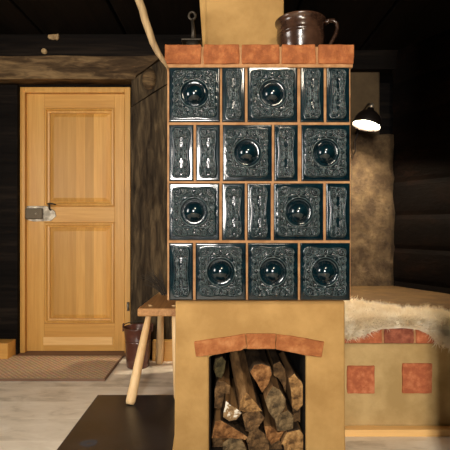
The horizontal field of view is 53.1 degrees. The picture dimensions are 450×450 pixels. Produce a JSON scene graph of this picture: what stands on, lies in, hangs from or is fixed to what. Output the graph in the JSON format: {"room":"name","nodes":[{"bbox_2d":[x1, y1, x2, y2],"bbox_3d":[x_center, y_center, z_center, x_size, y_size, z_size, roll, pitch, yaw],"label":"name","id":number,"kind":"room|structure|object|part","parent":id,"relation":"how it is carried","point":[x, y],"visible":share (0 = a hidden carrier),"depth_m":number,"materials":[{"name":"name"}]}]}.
{"room":"traditional dwelling","nodes":[
{"label":"traditional dwelling","id":0,"kind":"room"},
{"bbox_2d":[0,84,19,354],"bbox_3d":[-1.919,-0.036,3.150,0.961,1.884,0.060,0,0,0],"label":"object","id":1,"kind":"structure","parent":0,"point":[9,93],"depth_m":3.12,"materials":[{"name":"brown wood"}]},
{"bbox_2d":[19,85,130,87],"bbox_3d":[-1.100,-0.194,3.280,2.600,2.200,0.200,0,0,0],"label":"wall","id":2,"kind":"structure","parent":0,"point":[19,85],"depth_m":3.18,"materials":[{"name":"brown wood"}]},
{"bbox_2d":[17,351,125,356],"bbox_3d":[-1.069,0.902,3.186,0.781,0.007,0.188,0,0,0],"label":"trim","id":3,"kind":"structure","parent":2,"relation":"attached to","point":[27,352],"depth_m":3.15,"materials":[{"name":"brown wood"}]},
{"bbox_2d":[20,87,130,352],"bbox_3d":[-1.056,-0.035,3.211,0.782,1.868,0.139,0,0,0],"label":"door","id":4,"kind":"structure","parent":2,"relation":"in","point":[75,253],"depth_m":3.20,"materials":[{"name":"brown wood"}]},
{"bbox_3d":[-1.303,-0.080,3.196,0.210,0.110,0.008,0,0,0],"label":"lock plate","id":5,"kind":"part","parent":4,"relation":"part of","materials":[{"name":"metal"}]},
{"bbox_3d":[-1.035,-0.023,3.223,0.498,1.838,0.044,0,0,0],"label":"rail","id":6,"kind":"part","parent":4,"relation":"part of","materials":[{"name":"brown wood"}]},
{"bbox_3d":[-1.035,0.341,3.219,0.430,0.650,0.022,0,0,0],"label":"panel","id":7,"kind":"part","parent":4,"relation":"part of","materials":[{"name":"brown wood"}]},
{"bbox_3d":[-1.035,-0.482,3.219,0.430,0.632,0.022,0,0,0],"label":"panel","id":8,"kind":"part","parent":4,"relation":"part of","materials":[{"name":"brown wood"}]},
{"bbox_3d":[-1.035,0.341,3.205,0.498,0.718,0.030,0,0,0],"label":"moulding","id":9,"kind":"part","parent":4,"relation":"part of","materials":[{"name":"brown wood"}]},
{"bbox_3d":[-1.035,-0.482,3.205,0.498,0.700,0.030,0,0,0],"label":"moulding","id":10,"kind":"part","parent":4,"relation":"part of","materials":[{"name":"brown wood"}]},
{"bbox_2d":[0,55,163,85],"bbox_3d":[-1.271,-1.064,3.110,1.715,0.164,0.149,0,0,0],"label":"ceiling beam","id":11,"kind":"structure","parent":2,"relation":"attached to","point":[115,69],"depth_m":3.04,"materials":[{"name":"brown wood"}]},
{"bbox_2d":[0,34,202,56],"bbox_3d":[-1.124,-1.220,3.106,2.551,0.153,0.151,0,0,0],"label":"trim","id":12,"kind":"structure","parent":2,"relation":"attached to","point":[10,44],"depth_m":3.06,"materials":[{"name":"brown wood"}]},
{"bbox_2d":[131,57,166,107],"bbox_3d":[-0.502,-0.978,3.102,0.269,0.358,0.161,0,0,0],"label":"trim","id":13,"kind":"structure","parent":2,"relation":"attached to","point":[153,78],"depth_m":3.04,"materials":[{"name":"brown wood"}]},
{"bbox_2d":[130,85,171,358],"bbox_3d":[-0.505,-0.028,3.111,0.272,1.876,0.149,0,0,0],"label":"wooden post","id":14,"kind":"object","parent":2,"relation":"attached to","point":[148,122],"depth_m":3.04,"materials":[{"name":"brown wood"}]},
{"bbox_2d":[152,339,171,360],"bbox_3d":[-0.343,0.838,3.015,0.285,0.135,0.050,0,0,0],"label":"baseboard","id":15,"kind":"structure","parent":2,"relation":"attached to","point":[167,353],"depth_m":2.99,"materials":[{"name":"brown wood"}]},
{"bbox_2d":[0,0,449,49],"bbox_3d":[-0.150,-1.364,0.300,4.500,0.140,6.600,0,0,0],"label":"ceiling","id":16,"kind":"structure","parent":0,"point":[363,24],"depth_m":2.82,"materials":[{"name":"brown wood"}]},
{"bbox_2d":[135,0,167,68],"bbox_3d":[-0.345,-0.939,1.675,0.267,0.715,0.033,0,0,0],"label":"branch","id":17,"kind":"object","parent":16,"relation":"hanging from","point":[140,5],"visible":1,"depth_m":1.67,"materials":[{"name":"brown wood"}]},
{"bbox_2d":[0,357,449,449],"bbox_3d":[-0.150,0.956,0.300,4.500,0.100,6.600,0,0,0],"label":"floor","id":18,"kind":"structure","parent":0,"point":[34,415],"depth_m":2.23,"materials":[{"name":"beige wood"}]},
{"bbox_2d":[0,355,123,380],"bbox_3d":[-1.100,0.899,2.848,0.812,0.014,0.485,0,0,0],"label":"doormat","id":19,"kind":"object","parent":18,"relation":"on","point":[16,367],"visible":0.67,"depth_m":2.82,"materials":[{"name":"brown fabric"}]},
{"bbox_2d":[122,321,153,369],"bbox_3d":[-0.558,0.768,2.885,0.196,0.275,0.188,0,0,0],"label":"bucket","id":20,"kind":"object","parent":18,"relation":"on","point":[132,332],"visible":0.82,"depth_m":2.83,"materials":[{"name":"brown wood"}]},
{"bbox_2d":[126,292,175,404],"bbox_3d":[-0.357,0.667,2.611,0.286,0.478,0.732,0,0,0],"label":"wooden stool","id":21,"kind":"object","parent":18,"relation":"on","point":[158,305],"visible":0.55,"depth_m":2.35,"materials":[{"name":"brown wood"}]},
{"bbox_3d":[-0.438,0.665,2.343,0.051,0.474,0.215,0,0,28],"label":"leg","id":22,"kind":"part","parent":21,"relation":"part of","materials":[{"name":"brown wood"}]},
{"bbox_2d":[136,268,166,294],"bbox_3d":[-0.453,0.351,2.798,0.199,0.169,0.114,0,0,0],"label":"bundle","id":23,"kind":"object","parent":21,"relation":"on","point":[156,281],"visible":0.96,"depth_m":2.79,"materials":[{"name":"brown plant"}]},
{"bbox_3d":[-0.340,0.457,2.650,0.236,0.042,0.600,0,0,0],"label":"seat","id":24,"kind":"part","parent":21,"relation":"part of","materials":[{"name":"brown wood"}]},
{"bbox_3d":[-0.422,0.668,2.911,0.050,0.475,0.114,0,0,-12],"label":"leg","id":25,"kind":"part","parent":21,"relation":"part of","materials":[{"name":"brown wood"}]},
{"bbox_3d":[-0.252,0.666,2.372,0.051,0.472,0.150,0,0,-15],"label":"leg","id":26,"kind":"part","parent":21,"relation":"part of","materials":[{"name":"brown wood"}]},
{"bbox_2d":[57,395,283,449],"bbox_3d":[-0.118,0.904,1.770,1.116,0.005,1.240,0,0,0],"label":"plate","id":27,"kind":"object","parent":18,"relation":"on","point":[109,423],"visible":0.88,"depth_m":2.02,"materials":[{"name":"black metal"}]},
{"bbox_2d":[211,403,222,446],"bbox_3d":[-0.030,0.867,1.998,0.054,0.070,0.344,0,0,0],"label":"log","id":28,"kind":"object","parent":27,"relation":"on","point":[215,442],"visible":0.25,"depth_m":1.83,"materials":[{"name":"brown wood"}]},
{"bbox_2d":[222,438,246,449],"bbox_3d":[0.039,0.868,1.938,0.100,0.068,0.344,0,0,0],"label":"log","id":29,"kind":"object","parent":27,"relation":"on","point":[228,443],"visible":0.34,"depth_m":1.77,"materials":[{"name":"brown wood"}]},
{"bbox_2d":[212,400,247,439],"bbox_3d":[0.019,0.801,1.928,0.144,0.077,0.344,0,0,0],"label":"log","id":30,"kind":"object","parent":29,"relation":"on","point":[221,427],"visible":0.56,"depth_m":1.76,"materials":[{"name":"brown wood"}]},
{"bbox_2d":[214,359,229,407],"bbox_3d":[-0.012,0.691,2.008,0.069,0.114,0.344,0,0,0],"label":"log","id":31,"kind":"object","parent":30,"relation":"on","point":[222,385],"visible":0.73,"depth_m":1.84,"materials":[{"name":"brown wood"}]},
{"bbox_2d":[213,353,225,377],"bbox_3d":[-0.024,0.584,2.018,0.058,0.089,0.344,0,0,0],"label":"log","id":32,"kind":"object","parent":31,"relation":"on","point":[219,360],"visible":0.45,"depth_m":1.85,"materials":[{"name":"brown wood"}]},
{"bbox_2d":[223,377,241,420],"bbox_3d":[0.029,0.727,1.928,0.078,0.083,0.344,0,0,0],"label":"log","id":33,"kind":"object","parent":30,"relation":"on","point":[231,412],"visible":0.73,"depth_m":1.77,"materials":[{"name":"brown wood"}]},
{"bbox_2d":[246,421,268,449],"bbox_3d":[0.131,0.855,1.968,0.092,0.093,0.344,0,0,0],"label":"log","id":34,"kind":"object","parent":27,"relation":"on","point":[257,439],"visible":0.38,"depth_m":1.80,"materials":[{"name":"brown wood"}]},
{"bbox_2d":[242,383,264,431],"bbox_3d":[0.112,0.770,1.938,0.089,0.084,0.343,0,0,0],"label":"log","id":35,"kind":"object","parent":34,"relation":"on","point":[252,420],"visible":0.52,"depth_m":1.77,"materials":[{"name":"brown wood"}]},
{"bbox_2d":[229,350,261,411],"bbox_3d":[0.084,0.632,1.919,0.090,0.187,0.353,0,0,-6],"label":"log","id":36,"kind":"object","parent":35,"relation":"on","point":[246,391],"visible":0.88,"depth_m":1.84,"materials":[{"name":"brown wood"}]},
{"bbox_2d":[246,350,271,391],"bbox_3d":[0.141,0.601,1.938,0.092,0.116,0.344,0,0,0],"label":"log","id":37,"kind":"object","parent":36,"relation":"on","point":[259,366],"visible":0.84,"depth_m":1.77,"materials":[{"name":"brown wood"}]},
{"bbox_2d":[165,0,353,449],"bbox_3d":[0.130,-0.196,2.236,0.716,2.196,1.129,0,0,0],"label":"stove","id":38,"kind":"object","parent":27,"relation":"on","point":[258,129],"visible":1,"depth_m":1.70,"materials":[{"name":"ceramic"}]},
{"bbox_2d":[181,11,201,44],"bbox_3d":[-0.138,-0.797,1.930,0.095,0.242,0.094,0,0,0],"label":"iron stand","id":39,"kind":"object","parent":38,"relation":"on","point":[193,40],"visible":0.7,"depth_m":1.92,"materials":[{"name":"brown metal"}]},
{"bbox_2d":[181,38,201,44],"bbox_3d":[-0.143,-0.786,1.930,0.084,0.008,0.060,0,0,0],"label":"base","id":40,"kind":"object","parent":39,"relation":"attached to","point":[185,41],"depth_m":1.90,"materials":[{"name":"grey metal"}]},
{"bbox_3d":[-0.134,-0.835,1.930,0.024,0.093,0.023,0,0,0],"label":"stem","id":41,"kind":"part","parent":39,"relation":"part of","materials":[{"name":"grey metal"}]},
{"bbox_2d":[275,10,338,46],"bbox_3d":[0.315,-0.758,1.845,0.210,0.162,0.224,0,0,-41],"label":"pot","id":42,"kind":"object","parent":38,"relation":"on","point":[298,27],"visible":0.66,"depth_m":1.77,"materials":[{"name":"brown ceramic"}]},
{"bbox_3d":[0.430,-0.759,1.830,0.068,0.160,0.020,0,0,0],"label":"handle","id":43,"kind":"part","parent":42,"relation":"part of","materials":[{"name":"brown ceramic"}]},
{"bbox_2d":[269,439,281,448],"bbox_3d":[0.205,0.880,1.978,0.053,0.043,0.344,0,0,0],"label":"log","id":44,"kind":"object","parent":27,"relation":"on","point":[277,445],"visible":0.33,"depth_m":1.81,"materials":[{"name":"brown wood"}]},
{"bbox_2d":[259,394,283,443],"bbox_3d":[0.196,0.831,1.948,0.082,0.071,0.344,0,0,0],"label":"log","id":45,"kind":"object","parent":44,"relation":"on","point":[272,434],"visible":0.6,"depth_m":1.79,"materials":[{"name":"brown wood"}]},
{"bbox_2d":[275,384,293,430],"bbox_3d":[0.234,0.767,1.938,0.076,0.083,0.343,0,0,0],"label":"log","id":46,"kind":"object","parent":45,"relation":"on","point":[283,421],"visible":0.56,"depth_m":1.77,"materials":[{"name":"brown wood"}]},
{"bbox_2d":[263,363,285,418],"bbox_3d":[0.196,0.690,1.918,0.083,0.129,0.344,0,0,0],"label":"log","id":47,"kind":"object","parent":46,"relation":"on","point":[275,399],"visible":0.77,"depth_m":1.75,"materials":[{"name":"brown wood"}]},
{"bbox_2d":[266,350,285,393],"bbox_3d":[0.227,0.633,2.038,0.056,0.136,0.343,0,0,0],"label":"log","id":48,"kind":"object","parent":46,"relation":"on","point":[277,367],"visible":0.81,"depth_m":1.87,"materials":[{"name":"brown wood"}]},
{"bbox_2d":[281,421,302,449],"bbox_3d":[0.269,0.850,1.928,0.095,0.104,0.344,0,0,0],"label":"log","id":49,"kind":"object","parent":27,"relation":"on","point":[292,439],"visible":0.42,"depth_m":1.76,"materials":[{"name":"brown wood"}]},
{"bbox_2d":[281,383,299,421],"bbox_3d":[0.292,0.761,1.998,0.046,0.096,0.344,0,0,0],"label":"log","id":50,"kind":"object","parent":49,"relation":"on","point":[296,417],"visible":0.27,"depth_m":1.83,"materials":[{"name":"brown wood"}]},
{"bbox_2d":[279,351,302,409],"bbox_3d":[0.284,0.655,1.938,0.070,0.149,0.344,0,0,0],"label":"log","id":51,"kind":"object","parent":50,"relation":"on","point":[294,385],"visible":0.87,"depth_m":1.77,"materials":[{"name":"brown wood"}]},
{"bbox_2d":[345,286,449,425],"bbox_3d":[1.176,0.676,2.646,1.407,0.460,1.378,0,0,0],"label":"bench","id":52,"kind":"object","parent":18,"relation":"on","point":[397,376],"visible":0.62,"depth_m":1.97,"materials":[{"name":"paint"}]},
{"bbox_2d":[343,296,449,352],"bbox_3d":[0.920,0.476,2.237,1.001,0.231,0.781,0,0,0],"label":"sheepskin","id":53,"kind":"object","parent":52,"relation":"on","point":[363,318],"visible":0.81,"depth_m":1.95,"materials":[{"name":"beige fur"}]},
{"bbox_2d":[350,50,397,285],"bbox_3d":[1.142,-0.187,3.520,1.915,2.214,0.380,0,0,0],"label":"wall","id":54,"kind":"structure","parent":0,"point":[372,181],"depth_m":3.35,"materials":[{"name":"brown paint"}]},
{"bbox_2d":[350,72,378,133],"bbox_3d":[0.686,-0.905,3.525,0.971,0.516,0.250,0,0,0],"label":"trim","id":55,"kind":"structure","parent":54,"relation":"attached to","point":[364,86],"depth_m":3.40,"materials":[{"name":"paint"}]},
{"bbox_2d":[351,103,380,157],"bbox_3d":[0.945,-0.660,3.142,0.187,0.340,0.471,0,0,0],"label":"wall lamp","id":56,"kind":"object","parent":54,"relation":"attached to","point":[368,120],"visible":1,"depth_m":3.00,"materials":[{"name":"black metal"}]},
{"bbox_3d":[0.976,-0.751,3.194,0.013,0.158,0.368,0,0,0],"label":"arm","id":57,"kind":"part","parent":56,"relation":"part of","materials":[{"name":"grey metal"}]},
{"bbox_3d":[0.945,-0.709,3.000,0.187,0.156,0.188,0,0,0],"label":"lamp shade","id":58,"kind":"part","parent":56,"relation":"part of","materials":[{"name":"black metal"}]},
{"bbox_2d":[355,120,378,127],"bbox_3d":[0.950,-0.685,3.003,0.170,0.055,0.174,0,0,0],"label":"diffuser","id":59,"kind":"object","parent":56,"relation":"attached to","point":[358,123],"depth_m":3.02,"materials":[{"name":"white"}]},
{"bbox_2d":[392,29,449,293],"bbox_3d":[1.678,-0.194,2.777,0.200,2.200,1.432,0,0,-28],"label":"wall","id":60,"kind":"structure","parent":0,"point":[421,75],"depth_m":3.13,"materials":[{"name":"black wood"}]},
{"bbox_2d":[345,426,449,436],"bbox_3d":[1.188,0.891,1.946,1.425,0.030,0.044,0,0,0],"label":"baseboard","id":61,"kind":"structure","parent":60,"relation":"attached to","point":[350,431],"depth_m":1.92,"materials":[{"name":"brown wood"}]},
{"bbox_3d":[-2.450,-0.194,0.300,0.100,2.200,6.600,0,0,0],"label":"wall","id":62,"kind":"structure","parent":0,"visible":0},
{"bbox_2d":[0,339,15,358],"bbox_3d":[-1.925,0.848,3.060,0.950,0.116,0.120,0,0,0],"label":"baseboard","id":63,"kind":"structure","parent":62,"relation":"attached to","point":[7,346],"depth_m":3.03,"materials":[{"name":"brown wood"}]}
]}

